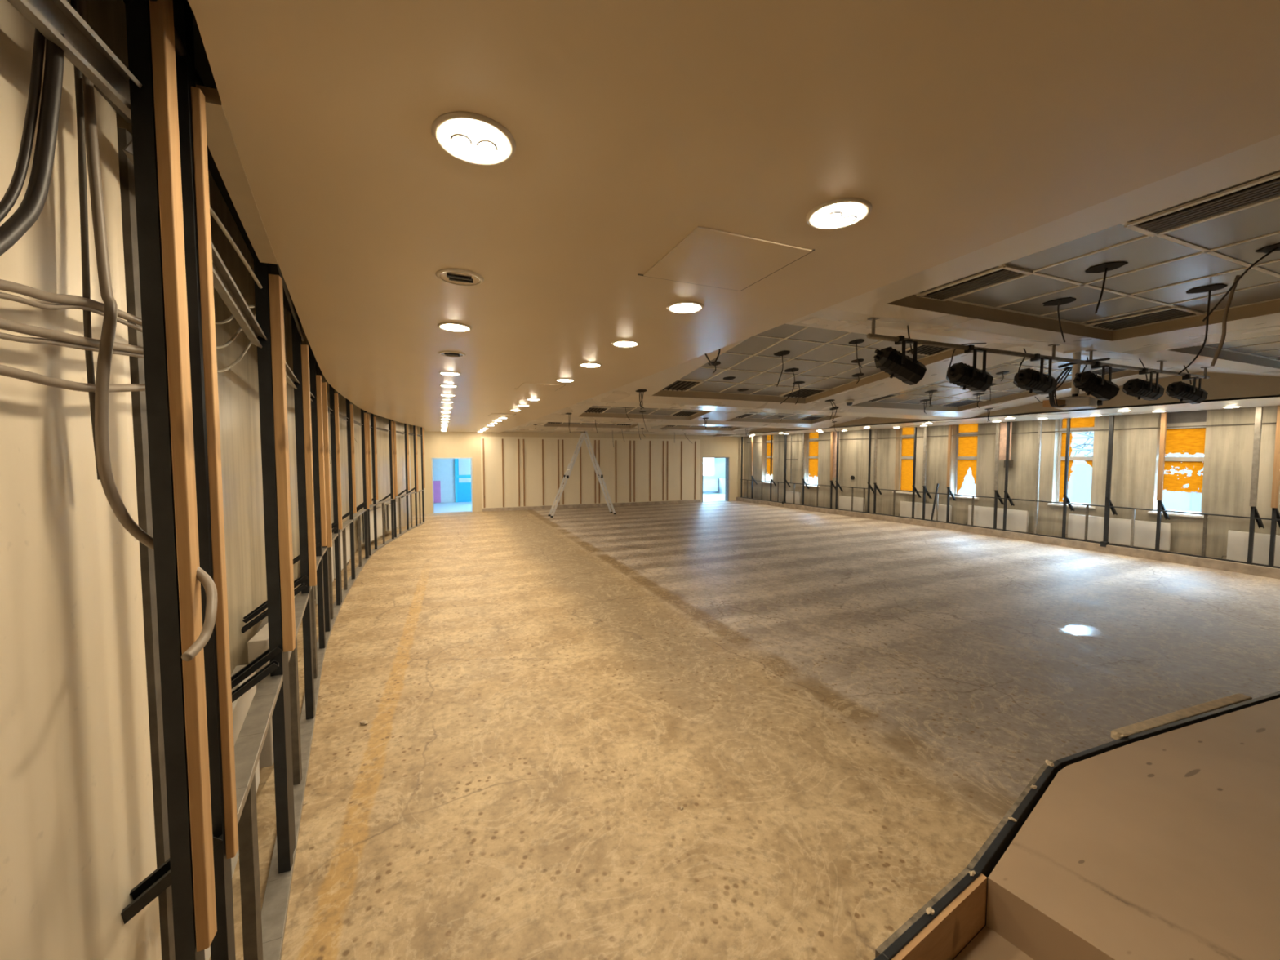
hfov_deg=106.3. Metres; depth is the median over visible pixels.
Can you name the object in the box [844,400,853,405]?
dome camera
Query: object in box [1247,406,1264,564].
stud
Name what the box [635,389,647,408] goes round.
lamp hole
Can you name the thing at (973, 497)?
stud
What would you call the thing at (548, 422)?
ceiling vent
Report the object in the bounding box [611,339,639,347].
recessed light
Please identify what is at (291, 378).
channel
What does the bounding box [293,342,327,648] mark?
stud
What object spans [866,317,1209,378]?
bar
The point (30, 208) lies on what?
pipe
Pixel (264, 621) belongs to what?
radiator
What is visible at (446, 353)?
recessed light
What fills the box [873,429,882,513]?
stud
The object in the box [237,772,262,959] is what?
stud
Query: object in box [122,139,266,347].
channel
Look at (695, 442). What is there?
batten
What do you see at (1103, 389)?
spotlight
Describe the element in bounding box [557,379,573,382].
diffuser
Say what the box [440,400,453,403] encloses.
recessed light
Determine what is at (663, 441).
batten
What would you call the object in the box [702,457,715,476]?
window
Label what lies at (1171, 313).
ceiling vent
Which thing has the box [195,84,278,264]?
trim
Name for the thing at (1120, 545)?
track
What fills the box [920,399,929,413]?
lamp hole
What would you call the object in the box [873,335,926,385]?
spotlight
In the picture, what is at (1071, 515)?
grille
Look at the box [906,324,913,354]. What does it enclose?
power cable
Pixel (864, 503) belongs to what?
stud
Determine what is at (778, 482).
stud
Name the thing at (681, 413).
ceiling vent
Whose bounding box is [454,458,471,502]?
door
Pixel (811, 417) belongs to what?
ceiling vent
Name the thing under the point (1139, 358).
power cable
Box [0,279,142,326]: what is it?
cable
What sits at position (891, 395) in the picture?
ceiling vent
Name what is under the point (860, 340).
lamp hole
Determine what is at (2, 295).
cable
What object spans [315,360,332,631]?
stud
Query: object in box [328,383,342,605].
stud
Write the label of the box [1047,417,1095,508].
window
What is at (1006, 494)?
stud
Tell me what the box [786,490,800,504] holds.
radiator
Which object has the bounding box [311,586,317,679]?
stud
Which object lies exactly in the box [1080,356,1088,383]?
power cable
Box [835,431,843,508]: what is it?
stud
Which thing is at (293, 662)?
stud
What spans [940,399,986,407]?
ceiling vent
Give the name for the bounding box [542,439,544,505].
batten
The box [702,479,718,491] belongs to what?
radiator
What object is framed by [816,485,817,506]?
stud
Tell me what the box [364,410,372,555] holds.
stud
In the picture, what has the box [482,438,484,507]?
batten
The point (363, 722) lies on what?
crumb
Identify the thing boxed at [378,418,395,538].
stud
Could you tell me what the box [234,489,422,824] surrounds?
ledge
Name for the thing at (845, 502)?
radiator
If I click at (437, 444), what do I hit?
wall
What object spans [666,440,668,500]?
batten
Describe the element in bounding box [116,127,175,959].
wall stud
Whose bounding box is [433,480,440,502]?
board
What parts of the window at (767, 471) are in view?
frame, pane, pane, pane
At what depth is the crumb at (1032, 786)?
2.30 m
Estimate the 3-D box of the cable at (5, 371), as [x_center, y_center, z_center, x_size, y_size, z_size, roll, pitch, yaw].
[-1.091,-0.200,0.941,0.017,0.055,0.690,-1,3,-22]
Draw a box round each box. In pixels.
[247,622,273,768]
[1004,460,1013,467]
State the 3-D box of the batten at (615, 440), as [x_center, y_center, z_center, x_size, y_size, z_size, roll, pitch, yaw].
[-0.995,-0.349,19.850,0.056,2.580,0.024,-1,3,-22]
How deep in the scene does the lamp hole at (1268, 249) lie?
2.94 m
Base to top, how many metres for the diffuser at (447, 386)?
0.013 m
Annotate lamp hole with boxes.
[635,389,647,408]
[702,417,708,428]
[707,361,720,373]
[773,350,790,386]
[780,368,799,404]
[792,381,804,404]
[824,399,836,421]
[848,338,864,368]
[851,358,863,376]
[852,373,863,383]
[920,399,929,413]
[924,390,937,407]
[973,392,984,408]
[984,408,992,421]
[995,371,1009,381]
[1042,297,1075,342]
[1084,261,1128,313]
[1177,283,1227,374]
[1202,242,1279,321]
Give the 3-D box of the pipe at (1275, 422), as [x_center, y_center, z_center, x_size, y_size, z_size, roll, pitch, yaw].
[8.624,-1.289,14.073,0.442,0.020,17.506,-1,3,-24]
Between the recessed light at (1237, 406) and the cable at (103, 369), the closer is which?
the cable at (103, 369)
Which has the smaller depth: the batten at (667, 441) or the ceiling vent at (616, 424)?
the ceiling vent at (616, 424)
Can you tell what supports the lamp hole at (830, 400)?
hanging from the ceiling at (979, 136)
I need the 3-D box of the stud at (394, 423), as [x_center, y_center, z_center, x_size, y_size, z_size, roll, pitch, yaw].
[-6.164,-0.259,12.062,0.095,3.420,0.050,-1,3,-22]
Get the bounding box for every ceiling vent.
[546,422,562,423]
[583,407,609,413]
[614,423,632,425]
[661,379,703,391]
[670,410,701,416]
[734,413,755,417]
[778,387,829,398]
[796,415,826,420]
[866,394,900,402]
[900,344,954,355]
[915,265,1033,301]
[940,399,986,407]
[1084,306,1205,331]
[1089,367,1128,375]
[1124,172,1279,236]
[1197,333,1279,346]
[1270,357,1279,361]
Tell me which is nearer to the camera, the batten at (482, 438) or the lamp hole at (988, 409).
the lamp hole at (988, 409)
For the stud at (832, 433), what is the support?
on the track
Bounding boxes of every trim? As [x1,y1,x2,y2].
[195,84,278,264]
[431,457,473,513]
[702,457,729,502]
[736,497,1279,578]
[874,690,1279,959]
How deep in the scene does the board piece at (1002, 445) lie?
12.32 m
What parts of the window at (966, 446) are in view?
sill, pane, pane, pane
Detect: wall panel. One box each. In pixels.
[0,0,161,959]
[480,436,700,508]
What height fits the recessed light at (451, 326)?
0.017 m
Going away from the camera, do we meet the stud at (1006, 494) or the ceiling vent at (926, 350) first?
the ceiling vent at (926, 350)
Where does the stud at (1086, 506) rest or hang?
on the track
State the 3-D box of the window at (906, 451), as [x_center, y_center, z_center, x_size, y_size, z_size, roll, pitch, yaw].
[8.452,-0.657,15.166,0.290,2.165,0.800,-1,3,-22]
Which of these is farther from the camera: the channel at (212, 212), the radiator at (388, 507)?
the radiator at (388, 507)
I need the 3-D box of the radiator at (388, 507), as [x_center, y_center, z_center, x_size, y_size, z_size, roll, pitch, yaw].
[-6.552,1.017,12.686,0.092,0.814,0.844,-1,3,-13]
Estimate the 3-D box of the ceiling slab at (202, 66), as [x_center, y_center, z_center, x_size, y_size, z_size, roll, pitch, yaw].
[2.518,-2.391,9.506,17.200,0.200,22.250,-1,3,-22]
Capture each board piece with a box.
[832,431,839,477]
[999,422,1012,460]
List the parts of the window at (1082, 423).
pane, sill, pane, pane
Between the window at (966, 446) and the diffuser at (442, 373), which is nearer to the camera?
the diffuser at (442, 373)
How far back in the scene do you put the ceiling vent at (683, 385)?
7.51 m
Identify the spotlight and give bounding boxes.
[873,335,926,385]
[946,344,993,392]
[1013,353,1057,394]
[1072,361,1119,400]
[1122,368,1164,400]
[1165,373,1208,404]
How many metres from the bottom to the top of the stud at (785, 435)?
2.845 m
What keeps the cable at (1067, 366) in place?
attached to the projector
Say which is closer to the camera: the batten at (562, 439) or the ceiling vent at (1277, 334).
the ceiling vent at (1277, 334)
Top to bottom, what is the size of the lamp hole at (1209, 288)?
0.628 m
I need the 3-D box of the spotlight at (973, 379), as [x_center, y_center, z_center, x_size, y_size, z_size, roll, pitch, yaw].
[3.142,-1.071,4.603,0.465,0.433,0.217,-1,3,-22]
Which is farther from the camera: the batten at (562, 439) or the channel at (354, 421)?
the batten at (562, 439)
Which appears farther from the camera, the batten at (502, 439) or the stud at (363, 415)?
the batten at (502, 439)
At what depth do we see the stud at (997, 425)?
12.43 m
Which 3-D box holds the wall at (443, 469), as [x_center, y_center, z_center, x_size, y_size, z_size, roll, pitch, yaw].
[-8.250,-0.456,21.536,6.000,3.300,0.200,-1,3,-22]
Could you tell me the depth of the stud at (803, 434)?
18.40 m
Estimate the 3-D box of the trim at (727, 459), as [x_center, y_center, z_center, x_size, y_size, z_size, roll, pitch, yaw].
[3.389,-0.031,21.841,1.410,2.020,0.250,-1,3,-22]
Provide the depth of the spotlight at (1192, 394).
6.16 m
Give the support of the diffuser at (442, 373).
attached to the recessed light at (446, 373)
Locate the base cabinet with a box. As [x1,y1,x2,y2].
[717,477,725,493]
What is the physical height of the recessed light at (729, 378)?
0.028 m
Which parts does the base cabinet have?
door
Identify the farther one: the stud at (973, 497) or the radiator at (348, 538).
the stud at (973, 497)
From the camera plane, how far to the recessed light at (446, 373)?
4.94 m
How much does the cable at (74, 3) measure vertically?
1.050 m
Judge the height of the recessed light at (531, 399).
0.017 m
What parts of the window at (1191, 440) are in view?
sill, pane, frame, pane, grey panel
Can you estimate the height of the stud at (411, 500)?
0.970 m
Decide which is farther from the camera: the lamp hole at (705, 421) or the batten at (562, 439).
the batten at (562, 439)
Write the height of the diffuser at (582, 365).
0.013 m
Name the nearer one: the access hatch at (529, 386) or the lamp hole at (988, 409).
the access hatch at (529, 386)
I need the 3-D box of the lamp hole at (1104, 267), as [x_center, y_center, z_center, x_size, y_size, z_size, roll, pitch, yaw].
[3.091,-1.264,3.198,0.188,0.306,0.200,-1,3,-22]
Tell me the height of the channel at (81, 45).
0.087 m
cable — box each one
[0,27,45,222]
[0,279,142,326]
[0,292,142,332]
[0,318,143,354]
[0,332,143,358]
[0,364,145,392]
[71,0,100,479]
[78,0,217,661]
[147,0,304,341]
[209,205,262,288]
[214,305,254,324]
[216,313,255,349]
[217,341,251,373]
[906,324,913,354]
[947,342,986,374]
[1017,347,1026,378]
[1048,366,1066,407]
[1049,366,1068,407]
[1051,366,1070,407]
[1053,367,1071,407]
[1053,367,1072,407]
[1057,357,1110,368]
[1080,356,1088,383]
[1138,358,1147,380]
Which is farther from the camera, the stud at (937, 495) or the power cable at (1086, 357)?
the stud at (937, 495)
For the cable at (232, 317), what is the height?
0.232 m
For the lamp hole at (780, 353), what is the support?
hanging from the ceiling at (979, 136)
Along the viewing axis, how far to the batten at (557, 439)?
18.91 m
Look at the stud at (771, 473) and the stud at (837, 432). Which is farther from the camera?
the stud at (771, 473)
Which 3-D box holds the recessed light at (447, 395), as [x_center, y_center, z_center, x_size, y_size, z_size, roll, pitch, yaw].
[-2.708,-1.190,6.760,0.216,0.017,0.216,-1,3,-22]
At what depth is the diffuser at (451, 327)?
3.15 m
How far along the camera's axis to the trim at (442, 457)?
17.52 m
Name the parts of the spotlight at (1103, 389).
knob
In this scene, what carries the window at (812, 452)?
in the wall at (1228, 449)
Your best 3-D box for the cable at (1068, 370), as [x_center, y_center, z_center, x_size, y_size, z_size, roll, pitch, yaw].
[4.840,-1.056,5.475,0.415,0.442,0.117,-2,3,-31]
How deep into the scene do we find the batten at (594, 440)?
19.51 m
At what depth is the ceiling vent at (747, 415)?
13.22 m
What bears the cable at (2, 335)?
attached to the wall panel at (77, 828)
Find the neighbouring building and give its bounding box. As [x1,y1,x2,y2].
[809,431,1204,511]
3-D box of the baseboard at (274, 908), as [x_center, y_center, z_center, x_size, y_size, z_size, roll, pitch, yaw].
[-4.248,1.689,7.754,1.010,0.030,15.402,-1,3,-22]
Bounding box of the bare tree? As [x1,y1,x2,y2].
[1071,431,1093,456]
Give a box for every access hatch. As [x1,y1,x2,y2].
[489,413,515,416]
[514,382,564,391]
[637,226,814,291]
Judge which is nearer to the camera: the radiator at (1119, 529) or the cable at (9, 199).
the cable at (9, 199)
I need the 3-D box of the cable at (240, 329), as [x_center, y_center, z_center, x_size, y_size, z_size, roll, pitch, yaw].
[-1.802,-0.663,2.103,0.012,0.321,0.724,-1,3,-22]
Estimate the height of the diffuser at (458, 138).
0.013 m
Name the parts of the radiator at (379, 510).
panel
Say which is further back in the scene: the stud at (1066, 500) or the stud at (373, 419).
the stud at (1066, 500)
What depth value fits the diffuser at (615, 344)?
3.63 m
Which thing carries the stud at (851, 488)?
on the track
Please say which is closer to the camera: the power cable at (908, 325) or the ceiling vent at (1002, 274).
the ceiling vent at (1002, 274)
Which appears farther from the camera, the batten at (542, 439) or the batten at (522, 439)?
the batten at (542, 439)
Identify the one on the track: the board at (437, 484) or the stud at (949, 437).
the stud at (949, 437)
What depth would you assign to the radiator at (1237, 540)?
8.56 m
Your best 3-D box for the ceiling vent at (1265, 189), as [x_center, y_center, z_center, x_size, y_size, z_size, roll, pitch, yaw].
[2.887,-1.361,2.360,0.320,0.015,0.650,-1,3,-22]
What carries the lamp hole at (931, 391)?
hanging from the ceiling at (979, 136)
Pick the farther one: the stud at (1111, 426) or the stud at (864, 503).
the stud at (864, 503)
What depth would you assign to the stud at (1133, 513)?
9.99 m
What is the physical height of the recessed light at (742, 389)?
0.027 m
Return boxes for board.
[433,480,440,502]
[1111,693,1252,739]
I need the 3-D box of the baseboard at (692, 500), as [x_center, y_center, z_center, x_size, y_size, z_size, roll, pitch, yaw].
[-1.595,1.032,19.670,9.300,0.120,0.030,-1,3,-22]
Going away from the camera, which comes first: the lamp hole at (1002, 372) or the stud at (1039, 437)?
the lamp hole at (1002, 372)
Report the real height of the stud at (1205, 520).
0.795 m
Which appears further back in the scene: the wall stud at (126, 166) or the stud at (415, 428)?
the stud at (415, 428)
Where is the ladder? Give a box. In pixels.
[547,431,616,517]
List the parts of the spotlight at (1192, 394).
knob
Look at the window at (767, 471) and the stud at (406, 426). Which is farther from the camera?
the window at (767, 471)
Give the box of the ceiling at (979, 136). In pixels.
[187,0,1279,436]
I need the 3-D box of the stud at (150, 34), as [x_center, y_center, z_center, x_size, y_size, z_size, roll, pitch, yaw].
[-0.998,0.307,1.042,0.060,3.420,0.045,-1,3,-22]
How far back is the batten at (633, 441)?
20.15 m
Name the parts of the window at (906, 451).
sill, frame, pane, pane, pane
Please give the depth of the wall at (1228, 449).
11.64 m
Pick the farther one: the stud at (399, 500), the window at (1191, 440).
the stud at (399, 500)
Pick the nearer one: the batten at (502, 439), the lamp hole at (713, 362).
the lamp hole at (713, 362)
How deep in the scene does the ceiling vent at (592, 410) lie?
11.60 m
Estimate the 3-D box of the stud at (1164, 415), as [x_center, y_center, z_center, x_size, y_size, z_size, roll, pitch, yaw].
[10.491,0.048,9.601,0.302,2.778,0.080,-1,3,-14]
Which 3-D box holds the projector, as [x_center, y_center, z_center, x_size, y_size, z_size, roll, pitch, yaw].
[5.124,-1.193,5.678,0.610,0.680,0.403,-1,3,-22]
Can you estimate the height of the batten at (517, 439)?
2.580 m
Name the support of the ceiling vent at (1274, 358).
in the ceiling at (979, 136)
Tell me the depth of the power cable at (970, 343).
4.53 m
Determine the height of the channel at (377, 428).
0.103 m
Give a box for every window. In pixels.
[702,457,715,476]
[740,432,1279,520]
[760,435,773,484]
[892,426,916,494]
[949,423,978,499]
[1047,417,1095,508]
[1147,409,1208,518]
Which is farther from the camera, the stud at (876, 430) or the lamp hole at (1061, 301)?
the stud at (876, 430)
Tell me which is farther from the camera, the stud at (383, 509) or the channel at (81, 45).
the stud at (383, 509)
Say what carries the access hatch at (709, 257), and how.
attached to the ceiling at (979, 136)
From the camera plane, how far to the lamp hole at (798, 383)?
7.72 m
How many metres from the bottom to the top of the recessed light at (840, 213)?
0.023 m
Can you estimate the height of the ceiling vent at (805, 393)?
0.086 m
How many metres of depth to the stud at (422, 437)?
14.86 m
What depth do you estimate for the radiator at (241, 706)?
2.46 m
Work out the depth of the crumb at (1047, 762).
2.48 m
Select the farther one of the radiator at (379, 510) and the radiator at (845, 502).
the radiator at (845, 502)
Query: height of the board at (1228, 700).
0.046 m
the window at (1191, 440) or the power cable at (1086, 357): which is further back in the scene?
the window at (1191, 440)
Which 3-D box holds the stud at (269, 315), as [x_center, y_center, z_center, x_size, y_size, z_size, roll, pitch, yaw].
[-1.932,0.244,2.268,0.467,3.420,0.250,-1,3,-22]
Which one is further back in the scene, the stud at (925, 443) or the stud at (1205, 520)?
the stud at (925, 443)
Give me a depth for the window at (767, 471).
21.00 m
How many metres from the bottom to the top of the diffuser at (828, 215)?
0.013 m
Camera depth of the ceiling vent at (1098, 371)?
7.86 m
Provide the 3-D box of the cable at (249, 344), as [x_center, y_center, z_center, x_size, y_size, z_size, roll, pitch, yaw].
[-1.815,-0.605,2.139,0.012,0.361,0.794,-1,3,-22]
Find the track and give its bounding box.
[740,497,1279,568]
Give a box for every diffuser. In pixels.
[440,120,507,161]
[440,324,468,331]
[440,385,456,387]
[441,372,458,375]
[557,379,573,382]
[581,364,599,367]
[613,342,636,346]
[670,303,700,312]
[812,203,865,226]
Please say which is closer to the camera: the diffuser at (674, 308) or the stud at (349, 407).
the diffuser at (674, 308)
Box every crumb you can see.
[359,720,368,724]
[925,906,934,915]
[968,870,975,875]
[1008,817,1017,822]
[1030,784,1036,789]
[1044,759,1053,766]
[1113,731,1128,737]
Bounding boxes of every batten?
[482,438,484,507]
[502,439,504,506]
[517,439,519,506]
[522,439,524,506]
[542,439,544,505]
[557,439,559,505]
[561,439,564,504]
[579,440,582,503]
[594,440,595,503]
[598,440,599,503]
[615,440,616,502]
[629,440,631,502]
[633,440,635,502]
[648,440,650,501]
[662,440,663,500]
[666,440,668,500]
[680,440,682,500]
[694,441,696,499]
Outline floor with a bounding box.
[208,493,1279,959]
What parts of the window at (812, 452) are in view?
sill, frame, pane, pane, pane, rail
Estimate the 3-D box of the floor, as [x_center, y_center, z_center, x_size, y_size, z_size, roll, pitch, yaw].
[2.050,1.605,11.630,17.800,0.200,26.150,-1,3,-22]
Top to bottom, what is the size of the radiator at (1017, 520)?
0.684 m
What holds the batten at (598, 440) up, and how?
attached to the wall at (437, 444)
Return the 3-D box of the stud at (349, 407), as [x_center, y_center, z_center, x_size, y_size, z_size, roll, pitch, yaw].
[-4.955,-0.045,7.899,0.468,3.420,0.095,-2,3,-31]
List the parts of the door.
panel, panel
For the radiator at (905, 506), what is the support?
on the trim at (1265, 571)
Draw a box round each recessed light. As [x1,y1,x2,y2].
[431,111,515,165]
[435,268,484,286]
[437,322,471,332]
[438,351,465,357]
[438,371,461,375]
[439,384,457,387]
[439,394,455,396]
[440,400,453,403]
[526,398,540,400]
[555,378,574,382]
[578,362,601,367]
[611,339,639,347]
[666,301,704,313]
[723,376,735,380]
[737,388,748,391]
[805,197,871,230]
[1222,405,1240,408]
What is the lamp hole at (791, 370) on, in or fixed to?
hanging from the ceiling at (979, 136)
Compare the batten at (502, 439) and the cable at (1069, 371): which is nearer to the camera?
the cable at (1069, 371)
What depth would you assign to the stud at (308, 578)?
3.69 m
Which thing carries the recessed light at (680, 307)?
in the ceiling at (979, 136)
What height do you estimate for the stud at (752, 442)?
2.778 m
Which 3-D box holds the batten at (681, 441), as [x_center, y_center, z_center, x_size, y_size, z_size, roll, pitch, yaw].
[1.815,-0.409,21.010,0.056,2.580,0.024,-1,3,-22]
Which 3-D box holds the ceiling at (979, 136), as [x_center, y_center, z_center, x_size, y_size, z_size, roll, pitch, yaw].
[2.536,-1.640,9.498,14.684,0.600,21.750,-1,3,-22]
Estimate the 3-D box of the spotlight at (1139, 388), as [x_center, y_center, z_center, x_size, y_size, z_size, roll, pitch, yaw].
[6.079,-1.161,5.804,0.463,0.377,0.220,-1,3,-13]
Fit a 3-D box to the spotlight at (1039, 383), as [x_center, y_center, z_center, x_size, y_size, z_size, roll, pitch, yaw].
[4.098,-1.105,4.996,0.465,0.406,0.217,-1,3,-22]
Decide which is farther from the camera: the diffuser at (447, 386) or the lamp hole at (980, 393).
the lamp hole at (980, 393)
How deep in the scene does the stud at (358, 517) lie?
8.93 m
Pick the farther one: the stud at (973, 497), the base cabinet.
the base cabinet
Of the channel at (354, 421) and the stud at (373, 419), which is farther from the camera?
the stud at (373, 419)
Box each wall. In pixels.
[68,0,411,674]
[409,424,772,514]
[432,458,455,502]
[702,457,725,493]
[742,405,1279,558]
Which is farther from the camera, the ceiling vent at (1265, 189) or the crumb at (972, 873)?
the ceiling vent at (1265, 189)
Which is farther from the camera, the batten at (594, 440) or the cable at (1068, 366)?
the batten at (594, 440)
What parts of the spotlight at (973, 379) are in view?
knob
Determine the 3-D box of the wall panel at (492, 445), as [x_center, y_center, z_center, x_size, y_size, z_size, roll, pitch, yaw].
[-1.613,-0.357,19.618,9.280,2.700,0.020,-1,3,-22]
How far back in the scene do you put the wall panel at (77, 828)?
0.96 m
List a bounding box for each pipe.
[0,0,68,256]
[746,422,1276,443]
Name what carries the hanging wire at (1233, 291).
hanging from the ceiling at (979, 136)
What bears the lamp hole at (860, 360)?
hanging from the ceiling at (979, 136)
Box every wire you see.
[704,348,720,365]
[1210,275,1239,366]
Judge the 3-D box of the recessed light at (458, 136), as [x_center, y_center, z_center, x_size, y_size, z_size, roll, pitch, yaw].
[-0.446,-0.906,1.296,0.216,0.023,0.216,-1,3,-22]
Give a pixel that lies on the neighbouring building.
(1079, 490)
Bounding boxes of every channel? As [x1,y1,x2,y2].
[7,0,142,119]
[71,62,131,123]
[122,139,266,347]
[285,362,299,389]
[328,407,348,421]
[344,415,363,426]
[369,425,390,432]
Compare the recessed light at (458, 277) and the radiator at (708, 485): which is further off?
the radiator at (708, 485)
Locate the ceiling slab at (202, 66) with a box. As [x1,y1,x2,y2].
[123,0,302,327]
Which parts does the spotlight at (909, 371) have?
knob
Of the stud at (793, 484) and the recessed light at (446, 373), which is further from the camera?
the stud at (793, 484)
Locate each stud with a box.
[120,0,238,959]
[124,0,217,959]
[231,248,295,873]
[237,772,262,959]
[241,305,316,719]
[288,636,302,785]
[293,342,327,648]
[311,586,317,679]
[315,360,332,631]
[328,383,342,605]
[328,546,333,618]
[331,398,356,578]
[342,527,347,590]
[356,408,369,559]
[356,413,377,549]
[357,515,361,566]
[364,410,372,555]
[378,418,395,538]
[382,502,385,543]
[391,419,397,537]
[395,423,409,529]
[398,497,401,533]
[400,425,417,525]
[409,493,412,527]
[418,492,421,524]
[420,426,425,521]
[740,436,742,497]
[751,435,757,498]
[769,435,776,501]
[777,482,778,502]
[782,434,791,504]
[793,484,795,503]
[801,433,809,505]
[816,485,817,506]
[830,431,835,508]
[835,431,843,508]
[851,488,853,511]
[862,488,865,511]
[866,429,874,513]
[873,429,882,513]
[893,490,895,515]
[911,426,920,518]
[922,426,932,519]
[935,493,938,520]
[946,425,956,522]
[971,496,974,525]
[993,422,1004,528]
[1003,422,1013,529]
[1033,419,1042,534]
[1062,417,1074,537]
[1084,505,1088,540]
[1100,415,1117,546]
[1129,509,1135,546]
[1155,412,1169,551]
[1201,515,1208,556]
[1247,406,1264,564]
[1268,405,1279,567]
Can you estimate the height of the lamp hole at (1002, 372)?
0.150 m
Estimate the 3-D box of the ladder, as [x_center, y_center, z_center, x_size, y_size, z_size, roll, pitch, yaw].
[-2.022,-0.233,16.812,2.340,2.945,0.470,-1,3,-22]
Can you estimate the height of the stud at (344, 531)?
0.970 m
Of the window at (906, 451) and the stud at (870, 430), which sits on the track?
the stud at (870, 430)
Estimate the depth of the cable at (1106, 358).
5.34 m
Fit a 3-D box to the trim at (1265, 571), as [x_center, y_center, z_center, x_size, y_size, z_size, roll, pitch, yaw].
[9.024,1.384,12.328,1.131,0.170,21.730,-1,3,-22]
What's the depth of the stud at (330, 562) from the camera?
6.07 m
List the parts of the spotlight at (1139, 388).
knob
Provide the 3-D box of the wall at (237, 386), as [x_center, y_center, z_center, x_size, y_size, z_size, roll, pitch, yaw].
[-4.289,-0.196,6.739,1.190,3.900,21.756,-1,3,-23]
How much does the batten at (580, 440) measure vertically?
2.580 m
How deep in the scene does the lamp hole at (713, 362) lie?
6.46 m
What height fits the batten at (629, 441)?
2.580 m
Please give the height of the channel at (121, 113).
0.060 m
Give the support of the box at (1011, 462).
attached to the wall at (1228, 449)
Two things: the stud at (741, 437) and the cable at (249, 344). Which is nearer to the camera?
the cable at (249, 344)
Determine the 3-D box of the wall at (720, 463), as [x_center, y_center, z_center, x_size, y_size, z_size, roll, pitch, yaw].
[4.272,-0.721,26.706,2.100,3.300,0.200,-1,3,-22]
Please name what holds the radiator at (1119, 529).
on the trim at (1265, 571)
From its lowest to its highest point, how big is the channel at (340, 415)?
0.103 m
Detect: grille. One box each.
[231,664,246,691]
[1070,513,1172,524]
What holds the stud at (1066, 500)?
on the track
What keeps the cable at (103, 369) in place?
attached to the wall panel at (77, 828)
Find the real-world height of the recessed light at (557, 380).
0.017 m
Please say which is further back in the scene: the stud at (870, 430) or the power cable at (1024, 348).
the stud at (870, 430)
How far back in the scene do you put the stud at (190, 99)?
1.15 m
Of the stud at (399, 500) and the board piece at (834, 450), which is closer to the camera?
the stud at (399, 500)
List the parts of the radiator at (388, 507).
panel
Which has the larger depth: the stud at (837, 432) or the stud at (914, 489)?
the stud at (837, 432)
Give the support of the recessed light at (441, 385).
in the ceiling at (979, 136)
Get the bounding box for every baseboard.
[261,521,424,959]
[481,499,700,511]
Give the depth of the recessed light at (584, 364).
4.46 m
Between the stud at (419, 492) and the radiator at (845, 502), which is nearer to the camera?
the stud at (419, 492)
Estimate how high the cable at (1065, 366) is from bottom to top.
0.442 m
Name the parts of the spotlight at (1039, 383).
knob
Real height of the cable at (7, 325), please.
0.068 m
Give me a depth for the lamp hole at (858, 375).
7.40 m
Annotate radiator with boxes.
[204,664,259,959]
[257,615,268,632]
[314,546,333,604]
[332,524,350,578]
[360,506,382,544]
[385,502,397,531]
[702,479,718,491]
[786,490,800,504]
[837,495,865,511]
[898,501,951,522]
[965,505,1028,532]
[1065,513,1172,551]
[1221,529,1279,566]
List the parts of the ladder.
rail, rail, rail, rail, rail, rail, rail, rail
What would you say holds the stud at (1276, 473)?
on the track
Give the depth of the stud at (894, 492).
15.16 m
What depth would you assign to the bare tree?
14.52 m
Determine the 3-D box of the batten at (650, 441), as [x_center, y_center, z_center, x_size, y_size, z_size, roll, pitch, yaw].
[0.428,-0.380,20.437,0.056,2.580,0.024,-1,3,-22]
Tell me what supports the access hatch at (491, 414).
attached to the ceiling at (979, 136)
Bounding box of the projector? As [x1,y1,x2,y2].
[1042,350,1102,409]
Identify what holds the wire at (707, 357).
hanging from the ceiling at (979, 136)

